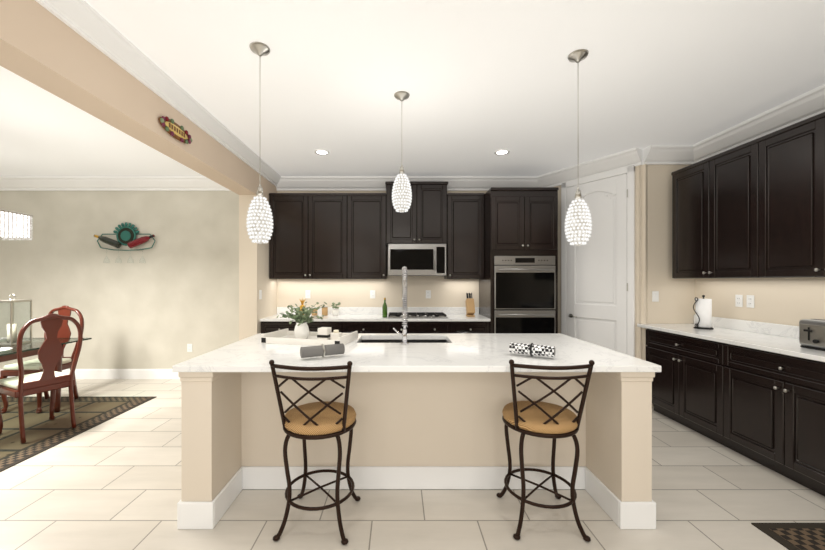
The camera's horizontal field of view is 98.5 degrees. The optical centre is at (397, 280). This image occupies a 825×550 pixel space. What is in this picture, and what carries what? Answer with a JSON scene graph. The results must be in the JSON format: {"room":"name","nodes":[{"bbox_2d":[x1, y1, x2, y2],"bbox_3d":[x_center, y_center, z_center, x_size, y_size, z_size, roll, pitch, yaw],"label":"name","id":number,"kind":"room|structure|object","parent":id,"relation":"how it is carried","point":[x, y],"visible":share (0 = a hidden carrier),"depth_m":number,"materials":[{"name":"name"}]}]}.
{"room":"dining room and kitchen","nodes":[
{"label":"dining room and kitchen","id":0,"kind":"room"},
{"bbox_2d":[0,191,486,378],"bbox_3d":[-2.490,-0.030,5.092,9.020,2.840,0.116,0,0,0],"label":"wall","id":1,"kind":"structure","parent":0,"point":[170,299],"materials":[{"name":"beige paint"}]},
{"bbox_2d":[0,176,230,190],"bbox_3d":[-4.525,-1.366,4.981,4.950,0.168,0.138,0,0,0],"label":"crown molding","id":2,"kind":"structure","parent":1,"relation":"attached to","point":[7,183],"depth_m":4.96,"materials":[{"name":"white"}]},
{"bbox_2d":[94,222,154,262],"bbox_3d":[-3.840,-0.543,4.985,0.848,0.577,0.084,0,0,0],"label":"wall art","id":3,"kind":"object","parent":1,"relation":"attached to","point":[126,234],"visible":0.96,"depth_m":5.00,"materials":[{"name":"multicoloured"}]},
{"bbox_2d":[187,344,191,351],"bbox_3d":[-2.960,0.950,5.044,0.072,0.116,0.008,0,0,0],"label":"outlet","id":4,"kind":"object","parent":1,"relation":"attached to","point":[189,347],"visible":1,"depth_m":5.04,"materials":[{"name":"white plastic"}]},
{"bbox_2d":[305,290,309,297],"bbox_3d":[-1.280,0.190,5.044,0.072,0.116,0.008,0,0,0],"label":"electrical outlet","id":5,"kind":"object","parent":1,"relation":"attached to","point":[307,293],"visible":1,"depth_m":5.04,"materials":[{"name":"white plastic"}]},
{"bbox_2d":[269,193,352,278],"bbox_3d":[-1.165,-0.597,4.881,1.099,1.140,0.334,0,0,0],"label":"upper cabinet","id":6,"kind":"object","parent":1,"relation":"attached to","point":[333,235],"depth_m":4.72,"materials":[{"name":"black wood"}]},
{"bbox_2d":[353,190,388,278],"bbox_3d":[-0.447,-0.597,4.881,0.579,1.140,0.334,0,0,0],"label":"upper cabinet","id":7,"kind":"object","parent":1,"relation":"attached to","point":[370,210],"depth_m":4.72,"materials":[{"name":"black wood"}]},
{"bbox_2d":[370,290,374,297],"bbox_3d":[-0.360,0.190,5.044,0.072,0.116,0.008,0,0,0],"label":"electrical outlet","id":8,"kind":"object","parent":1,"relation":"attached to","point":[372,293],"visible":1,"depth_m":5.04,"materials":[{"name":"white plastic"}]},
{"bbox_2d":[276,307,479,314],"bbox_3d":[-0.283,0.420,5.038,2.864,0.100,0.020,0,0,0],"label":"backsplash","id":9,"kind":"structure","parent":1,"relation":"attached to","point":[342,310],"depth_m":5.03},
{"bbox_2d":[280,176,531,190],"bbox_3d":[0.200,-1.366,4.981,3.600,0.168,0.138,0,0,0],"label":"crown molding","id":10,"kind":"structure","parent":1,"relation":"attached to","point":[287,183],"depth_m":4.95,"materials":[{"name":"white"}]},
{"bbox_2d":[385,182,448,245],"bbox_3d":[0.250,-0.905,4.881,0.812,0.831,0.334,0,0,0],"label":"upper cabinet","id":11,"kind":"object","parent":1,"relation":"attached to","point":[426,221],"depth_m":4.72,"materials":[{"name":"black wood"}]},
{"bbox_2d":[388,244,445,275],"bbox_3d":[0.249,-0.279,4.819,0.763,0.414,0.455,0,0,0],"label":"microwave","id":12,"kind":"object","parent":11,"relation":"attached to","point":[422,259],"visible":1,"depth_m":4.63,"materials":[{"name":"silver metal"}]},
{"bbox_2d":[426,290,430,297],"bbox_3d":[0.430,0.190,5.044,0.072,0.116,0.008,0,0,0],"label":"electrical outlet","id":13,"kind":"object","parent":1,"relation":"attached to","point":[428,293],"visible":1,"depth_m":5.04,"materials":[{"name":"white plastic"}]},
{"bbox_2d":[444,193,484,278],"bbox_3d":[0.903,-0.597,4.881,0.494,1.140,0.334,0,0,0],"label":"upper cabinet","id":14,"kind":"object","parent":1,"relation":"attached to","point":[465,250],"depth_m":4.72,"materials":[{"name":"black wood"}]},
{"bbox_2d":[239,195,276,340],"bbox_3d":[-1.830,0.170,4.690,0.220,2.440,0.720,0,0,0],"label":"wall","id":15,"kind":"structure","parent":0,"point":[254,279],"depth_m":4.33,"materials":[{"name":"beige paint"}]},
{"bbox_2d":[0,379,824,549],"bbox_3d":[-1.860,1.440,0.925,10.480,0.100,8.450,0,0,0],"label":"floor","id":16,"kind":"structure","parent":0,"point":[114,483],"depth_m":2.18,"materials":[{"name":"tile"}]},
{"bbox_2d":[0,397,155,471],"bbox_3d":[-4.120,1.385,2.775,2.460,0.010,2.950,0,0,0],"label":"dining rug","id":17,"kind":"object","parent":16,"relation":"on","point":[43,432],"visible":0.75,"depth_m":3.49,"materials":[{"name":"fabric"}]},
{"bbox_2d":[0,314,82,442],"bbox_3d":[-3.290,0.832,3.251,0.542,1.088,0.443,0,0,25],"label":"chair","id":18,"kind":"object","parent":17,"relation":"on","point":[48,378],"visible":1,"depth_m":3.15,"materials":[{"name":"brown wood"}]},
{"bbox_2d":[0,305,83,412],"bbox_3d":[-3.930,0.832,3.945,0.443,1.088,0.542,0,0,0],"label":"head chair","id":19,"kind":"object","parent":17,"relation":"on","point":[35,365],"visible":0.56,"depth_m":3.99,"materials":[{"name":"brown wood"}]},
{"bbox_2d":[0,338,91,411],"bbox_3d":[-3.960,1.004,2.895,1.120,0.748,2.090,0,0,0],"label":"dining table","id":20,"kind":"object","parent":17,"relation":"on","point":[32,348],"visible":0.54,"depth_m":3.58,"materials":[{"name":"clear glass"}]},
{"bbox_2d":[0,347,12,351],"bbox_3d":[-3.620,0.615,3.150,0.277,0.030,0.277,0,0,-9],"label":"place setting","id":21,"kind":"object","parent":20,"relation":"on","point":[4,348],"visible":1,"depth_m":3.15,"materials":[{"name":"white ceramic"}]},
{"bbox_2d":[0,294,31,345],"bbox_3d":[-3.860,0.378,3.550,0.200,0.502,0.200,0,0,0],"label":"lantern","id":22,"kind":"object","parent":20,"relation":"on","point":[11,333],"visible":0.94,"depth_m":3.54,"materials":[{"name":"silver metal"}]},
{"bbox_2d":[261,323,295,332],"bbox_3d":[-1.442,0.948,4.739,0.546,0.885,0.619,0,0,0],"label":"base cabinet","id":23,"kind":"object","parent":16,"relation":"on","point":[265,327],"depth_m":4.43,"materials":[{"name":"black wood"}]},
{"bbox_2d":[269,360,360,544],"bbox_3d":[-0.464,0.906,2.060,0.458,0.967,0.464,0,0,0],"label":"stool","id":24,"kind":"object","parent":16,"relation":"on","point":[321,419],"visible":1,"depth_m":1.92,"materials":[{"name":"brown metal"}]},
{"bbox_2d":[307,323,347,332],"bbox_3d":[-0.965,0.948,4.739,0.651,0.885,0.619,0,0,0],"label":"base cabinet","id":25,"kind":"object","parent":16,"relation":"on","point":[313,327],"depth_m":4.43,"materials":[{"name":"black wood"}]},
{"bbox_2d":[348,323,391,332],"bbox_3d":[-0.428,0.948,4.739,0.664,0.885,0.619,0,0,0],"label":"base cabinet","id":26,"kind":"object","parent":16,"relation":"on","point":[352,327],"depth_m":4.43,"materials":[{"name":"black wood"}]},
{"bbox_2d":[177,337,655,528],"bbox_3d":[0.105,0.948,2.572,2.682,0.884,1.176,0,0,0],"label":"kitchen island","id":27,"kind":"object","parent":16,"relation":"on","point":[428,408],"depth_m":2.37,"materials":[{"name":"paint"}]},
{"bbox_2d":[244,333,579,340],"bbox_3d":[0.105,0.488,2.940,2.710,0.036,0.480,0,0,0],"label":"island countertop","id":28,"kind":"structure","parent":27,"relation":"on","point":[451,336],"depth_m":3.01,"materials":[{"name":"white stone"}]},
{"bbox_2d":[172,341,660,372],"bbox_3d":[0.105,0.488,2.335,2.710,0.036,0.730,0,0,0],"label":"island countertop","id":29,"kind":"structure","parent":27,"relation":"on","point":[241,356],"depth_m":2.15,"materials":[{"name":"white stone"}]},
{"bbox_2d":[261,328,357,345],"bbox_3d":[-0.680,0.436,2.780,0.640,0.065,0.363,0,0,14],"label":"tray","id":30,"kind":"object","parent":29,"relation":"on","point":[284,336],"visible":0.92,"depth_m":2.66,"materials":[{"name":"white"}]},
{"bbox_2d":[277,302,326,338],"bbox_3d":[-0.747,0.312,2.803,0.352,0.289,0.347,0,0,0],"label":"plant","id":31,"kind":"object","parent":30,"relation":"on","point":[301,330],"visible":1,"depth_m":2.77,"materials":[{"name":"green plant"}]},
{"bbox_2d":[317,327,341,339],"bbox_3d":[-0.517,0.406,2.699,0.172,0.100,0.084,0,0,14],"label":"blocks","id":32,"kind":"object","parent":30,"relation":"on","point":[324,333],"visible":0.71,"depth_m":2.67,"materials":[{"name":"white"}]},
{"bbox_2d":[300,343,344,357],"bbox_3d":[-0.460,0.425,2.170,0.262,0.083,0.084,0,0,-28],"label":"roll","id":33,"kind":"object","parent":29,"relation":"on","point":[322,350],"visible":1,"depth_m":2.14,"materials":[{"name":"grey fabric"}]},
{"bbox_2d":[393,266,408,344],"bbox_3d":[0.020,0.178,2.717,0.117,0.582,0.230,0,0,0],"label":"faucet","id":34,"kind":"object","parent":29,"relation":"on","point":[405,293],"visible":1,"depth_m":2.62,"materials":[{"name":"silver metal"}]},
{"bbox_2d":[509,342,555,356],"bbox_3d":[0.830,0.425,2.200,0.262,0.083,0.084,0,0,32],"label":"roll","id":35,"kind":"object","parent":29,"relation":"on","point":[531,349],"visible":0.96,"depth_m":2.17,"materials":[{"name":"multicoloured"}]},
{"bbox_2d":[392,323,451,332],"bbox_3d":[0.220,0.948,4.739,0.874,0.885,0.619,0,0,0],"label":"base cabinet","id":36,"kind":"object","parent":16,"relation":"on","point":[412,327],"depth_m":4.43,"materials":[{"name":"black wood"}]},
{"bbox_2d":[260,315,490,322],"bbox_3d":[-0.283,0.487,4.727,2.864,0.033,0.643,0,0,0],"label":"countertop","id":37,"kind":"structure","parent":36,"relation":"on","point":[329,318],"depth_m":4.43,"materials":[{"name":"white stone"}]},
{"bbox_2d":[299,297,340,315],"bbox_3d":[-1.066,0.346,4.836,0.569,0.245,0.112,0,0,0],"label":"decor","id":38,"kind":"object","parent":37,"relation":"on","point":[335,311],"visible":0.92,"depth_m":4.82,"materials":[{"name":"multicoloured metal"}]},
{"bbox_2d":[382,298,386,317],"bbox_3d":[-0.170,0.343,4.580,0.064,0.252,0.062,0,0,0],"label":"oil bottle","id":39,"kind":"object","parent":37,"relation":"on","point":[384,310],"visible":1,"depth_m":4.56,"materials":[{"name":"green glass"}]},
{"bbox_2d":[388,312,447,317],"bbox_3d":[0.249,0.451,4.725,0.760,0.036,0.510,0,0,0],"label":"cooktop","id":40,"kind":"object","parent":37,"relation":"in","point":[419,315],"visible":0.94,"depth_m":4.57,"materials":[{"name":"metal"}]},
{"bbox_2d":[465,293,474,316],"bbox_3d":[0.960,0.314,4.726,0.100,0.311,0.182,0,0,0],"label":"knife block","id":41,"kind":"object","parent":37,"relation":"on","point":[470,306],"visible":1,"depth_m":4.68,"materials":[{"name":"brown wood"}]},
{"bbox_2d":[452,323,489,332],"bbox_3d":[0.872,0.948,4.739,0.553,0.885,0.619,0,0,0],"label":"base cabinet","id":42,"kind":"object","parent":16,"relation":"on","point":[456,327],"depth_m":4.43,"materials":[{"name":"black wood"}]},
{"bbox_2d":[479,187,558,332],"bbox_3d":[1.571,0.115,4.691,0.839,2.550,0.714,0,0,0],"label":"tall cabinet","id":43,"kind":"object","parent":16,"relation":"on","point":[518,288],"visible":0.71,"depth_m":4.40,"materials":[{"name":"black wood"}]},
{"bbox_2d":[496,359,594,541],"bbox_3d":[0.825,0.906,2.073,0.454,0.967,0.458,0,0,0],"label":"stool","id":44,"kind":"object","parent":16,"relation":"on","point":[537,418],"visible":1,"depth_m":1.94,"materials":[{"name":"brown metal"}]},
{"bbox_2d":[642,327,712,439],"bbox_3d":[2.969,0.948,3.330,0.619,0.885,0.974,0,0,0],"label":"base cabinet","id":45,"kind":"object","parent":16,"relation":"on","point":[682,392],"depth_m":3.32,"materials":[{"name":"black wood"}]},
{"bbox_2d":[713,343,824,496],"bbox_3d":[2.969,0.948,2.447,0.619,0.885,1.035,0,0,0],"label":"base cabinet","id":46,"kind":"object","parent":16,"relation":"on","point":[754,391],"depth_m":2.53,"materials":[{"name":"black wood"}]},
{"bbox_2d":[637,323,824,362],"bbox_3d":[2.957,0.487,2.486,0.643,0.033,2.860,0,0,0],"label":"countertop","id":47,"kind":"structure","parent":46,"relation":"on","point":[779,344],"depth_m":2.90,"materials":[{"name":"white stone"}]},
{"bbox_2d":[693,295,713,329],"bbox_3d":[3.010,0.303,3.498,0.150,0.332,0.150,0,0,0],"label":"paper towel holder","id":48,"kind":"object","parent":47,"relation":"on","point":[703,313],"visible":1,"depth_m":3.45,"materials":[{"name":"black"}]},
{"bbox_2d":[799,319,824,350],"bbox_3d":[2.967,0.368,2.358,0.305,0.202,0.340,0,0,0],"label":"toaster","id":49,"kind":"object","parent":47,"relation":"on","point":[811,333],"visible":1,"depth_m":2.43,"materials":[{"name":"metal"}]},
{"bbox_2d":[751,523,824,549],"bbox_3d":[2.320,1.385,1.465,0.600,0.010,1.130,0,0,0],"label":"rug","id":50,"kind":"object","parent":16,"relation":"on","point":[799,536],"visible":1,"depth_m":1.94,"materials":[{"name":"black fabric"}]},
{"bbox_2d":[0,0,824,175],"bbox_3d":[-1.860,-1.500,0.925,10.480,0.100,8.450,0,0,0],"label":"ceiling","id":51,"kind":"structure","parent":0,"point":[480,82],"depth_m":2.58,"materials":[{"name":"white paint"}]},
{"bbox_2d":[0,209,32,239],"bbox_3d":[-3.910,-0.934,2.955,0.312,1.029,1.422,0,0,0],"label":"chandelier","id":52,"kind":"object","parent":51,"relation":"hanging from","point":[17,225],"visible":1,"depth_m":3.51,"materials":[{"name":"silver metal"}]},
{"bbox_2d":[0,0,276,201],"bbox_3d":[-1.830,-1.250,0.925,0.220,0.400,8.250,0,0,0],"label":"beam","id":53,"kind":"structure","parent":51,"relation":"attached to","point":[42,47],"depth_m":2.10,"materials":[{"name":"paint"}]},
{"bbox_2d":[35,0,279,190],"bbox_3d":[-1.670,-1.366,0.925,0.099,0.168,8.250,0,0,0],"label":"crown molding","id":54,"kind":"structure","parent":53,"relation":"attached to","point":[85,20],"depth_m":2.33,"materials":[{"name":"white"}]},
{"bbox_2d":[158,116,191,143],"bbox_3d":[-1.703,-1.155,2.730,0.035,0.132,0.400,0,0,0],"label":"sign","id":55,"kind":"object","parent":53,"relation":"attached to","point":[171,127],"visible":1,"depth_m":2.71,"materials":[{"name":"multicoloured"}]},
{"bbox_2d":[246,42,273,243],"bbox_3d":[-0.859,-0.839,2.210,0.160,1.220,0.159,0,0,0],"label":"pendant light","id":56,"kind":"object","parent":51,"relation":"hanging from","point":[259,223],"visible":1,"depth_m":2.17,"materials":[{"name":"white glass"}]},
{"bbox_2d":[314,149,329,154],"bbox_3d":[-0.854,-1.446,3.990,0.170,0.007,0.170,0,0,0],"label":"recessed light","id":57,"kind":"object","parent":51,"relation":"in","point":[321,152],"visible":1,"depth_m":3.99,"materials":[{"name":"white"}]},
{"bbox_2d":[392,91,411,212],"bbox_3d":[0.030,-0.991,2.767,0.161,0.916,0.160,0,0,0],"label":"pendant light","id":58,"kind":"object","parent":51,"relation":"hanging from","point":[401,195],"visible":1,"depth_m":2.72,"materials":[{"name":"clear glass"}]},
{"bbox_2d":[494,149,509,154],"bbox_3d":[1.169,-1.446,3.990,0.170,0.007,0.170,0,0,0],"label":"recessed light","id":59,"kind":"object","parent":51,"relation":"in","point":[502,152],"visible":1,"depth_m":3.99,"materials":[{"name":"white"}]},
{"bbox_2d":[564,49,591,245],"bbox_3d":[1.155,-0.836,2.277,0.161,1.226,0.160,0,0,0],"label":"pendant light","id":60,"kind":"object","parent":51,"relation":"hanging from","point":[578,225],"visible":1,"depth_m":2.24,"materials":[{"name":"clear glass"}]},
{"bbox_2d":[556,164,647,360],"bbox_3d":[2.393,-0.030,4.511,0.100,2.840,1.389,0,0,-32],"label":"wall","id":61,"kind":"structure","parent":0,"point":[645,243],"depth_m":3.95,"materials":[{"name":"beige paint"}]},
{"bbox_2d":[532,149,631,186],"bbox_3d":[2.291,-1.366,4.420,0.817,0.168,0.960,0,0,0],"label":"crown molding","id":62,"kind":"structure","parent":61,"relation":"attached to","point":[622,159],"depth_m":4.38,"materials":[{"name":"white"}]},
{"bbox_2d":[567,174,626,354],"bbox_3d":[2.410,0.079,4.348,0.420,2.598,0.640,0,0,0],"label":"pantry door","id":63,"kind":"structure","parent":61,"relation":"in","point":[597,289],"depth_m":4.28,"materials":[{"name":"white wood"}]},
{"bbox_2d":[561,165,634,356],"bbox_3d":[2.412,0.048,4.346,0.036,2.685,0.885,0,0,-32],"label":"door frame","id":64,"kind":"structure","parent":61,"relation":"attached to","point":[629,171],"depth_m":4.02,"materials":[{"name":"white wood"}]},
{"bbox_2d":[639,165,694,406],"bbox_3d":[2.980,-0.030,3.970,0.600,2.840,0.100,0,0,0],"label":"wall","id":65,"kind":"structure","parent":0,"point":[674,304],"depth_m":3.92,"materials":[{"name":"beige paint"}]},
{"bbox_2d":[652,291,658,301],"bbox_3d":[2.840,0.170,3.913,0.072,0.116,0.009,0,0,0],"label":"switch","id":66,"kind":"object","parent":65,"relation":"attached to","point":[655,296],"visible":1,"depth_m":3.91,"materials":[{"name":"white plastic"}]},
{"bbox_2d":[632,145,695,166],"bbox_3d":[2.861,-1.366,3.851,0.557,0.168,0.138,0,0,0],"label":"crown molding","id":67,"kind":"structure","parent":65,"relation":"attached to","point":[653,154],"depth_m":3.85,"materials":[{"name":"white"}]},
{"bbox_2d":[695,277,824,325],"bbox_3d":[3.330,-0.030,0.410,0.100,2.840,7.220,0,0,0],"label":"wall","id":68,"kind":"structure","parent":0,"point":[790,301],"depth_m":3.14,"materials":[{"name":"beige paint"}]},
{"bbox_2d":[671,143,746,277],"bbox_3d":[3.111,-0.597,3.331,0.334,1.140,0.974,0,0,0],"label":"upper cabinet","id":69,"kind":"object","parent":68,"relation":"attached to","point":[709,195],"depth_m":3.33,"materials":[{"name":"black wood"}]},
{"bbox_2d":[735,295,742,306],"bbox_3d":[3.274,0.190,3.410,0.008,0.116,0.072,0,0,0],"label":"electrical outlet","id":70,"kind":"object","parent":68,"relation":"attached to","point":[738,300],"visible":1,"depth_m":3.40,"materials":[{"name":"white plastic"}]},
{"bbox_2d":[694,315,798,338],"bbox_3d":[3.268,0.420,2.486,0.020,0.100,2.860,0,0,0],"label":"backsplash","id":71,"kind":"structure","parent":68,"relation":"attached to","point":[738,325],"depth_m":3.21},
{"bbox_2d":[747,295,753,307],"bbox_3d":[3.274,0.190,3.300,0.008,0.116,0.072,0,0,0],"label":"electrical outlet","id":72,"kind":"object","parent":68,"relation":"attached to","point":[750,301],"visible":1,"depth_m":3.30,"materials":[{"name":"white plastic"}]},
{"bbox_2d":[684,84,824,164],"bbox_3d":[3.211,-1.366,0.360,0.138,0.168,7.120,0,0,0],"label":"crown molding","id":73,"kind":"structure","parent":68,"relation":"attached to","point":[809,104],"depth_m":3.09,"materials":[{"name":"white paint"}]},
{"bbox_2d":[747,112,824,277],"bbox_3d":[3.111,-0.597,2.447,0.334,1.140,1.036,0,0,0],"label":"upper cabinet","id":74,"kind":"object","parent":68,"relation":"attached to","point":[755,208],"depth_m":2.69,"materials":[{"name":"black wood"}]}
]}

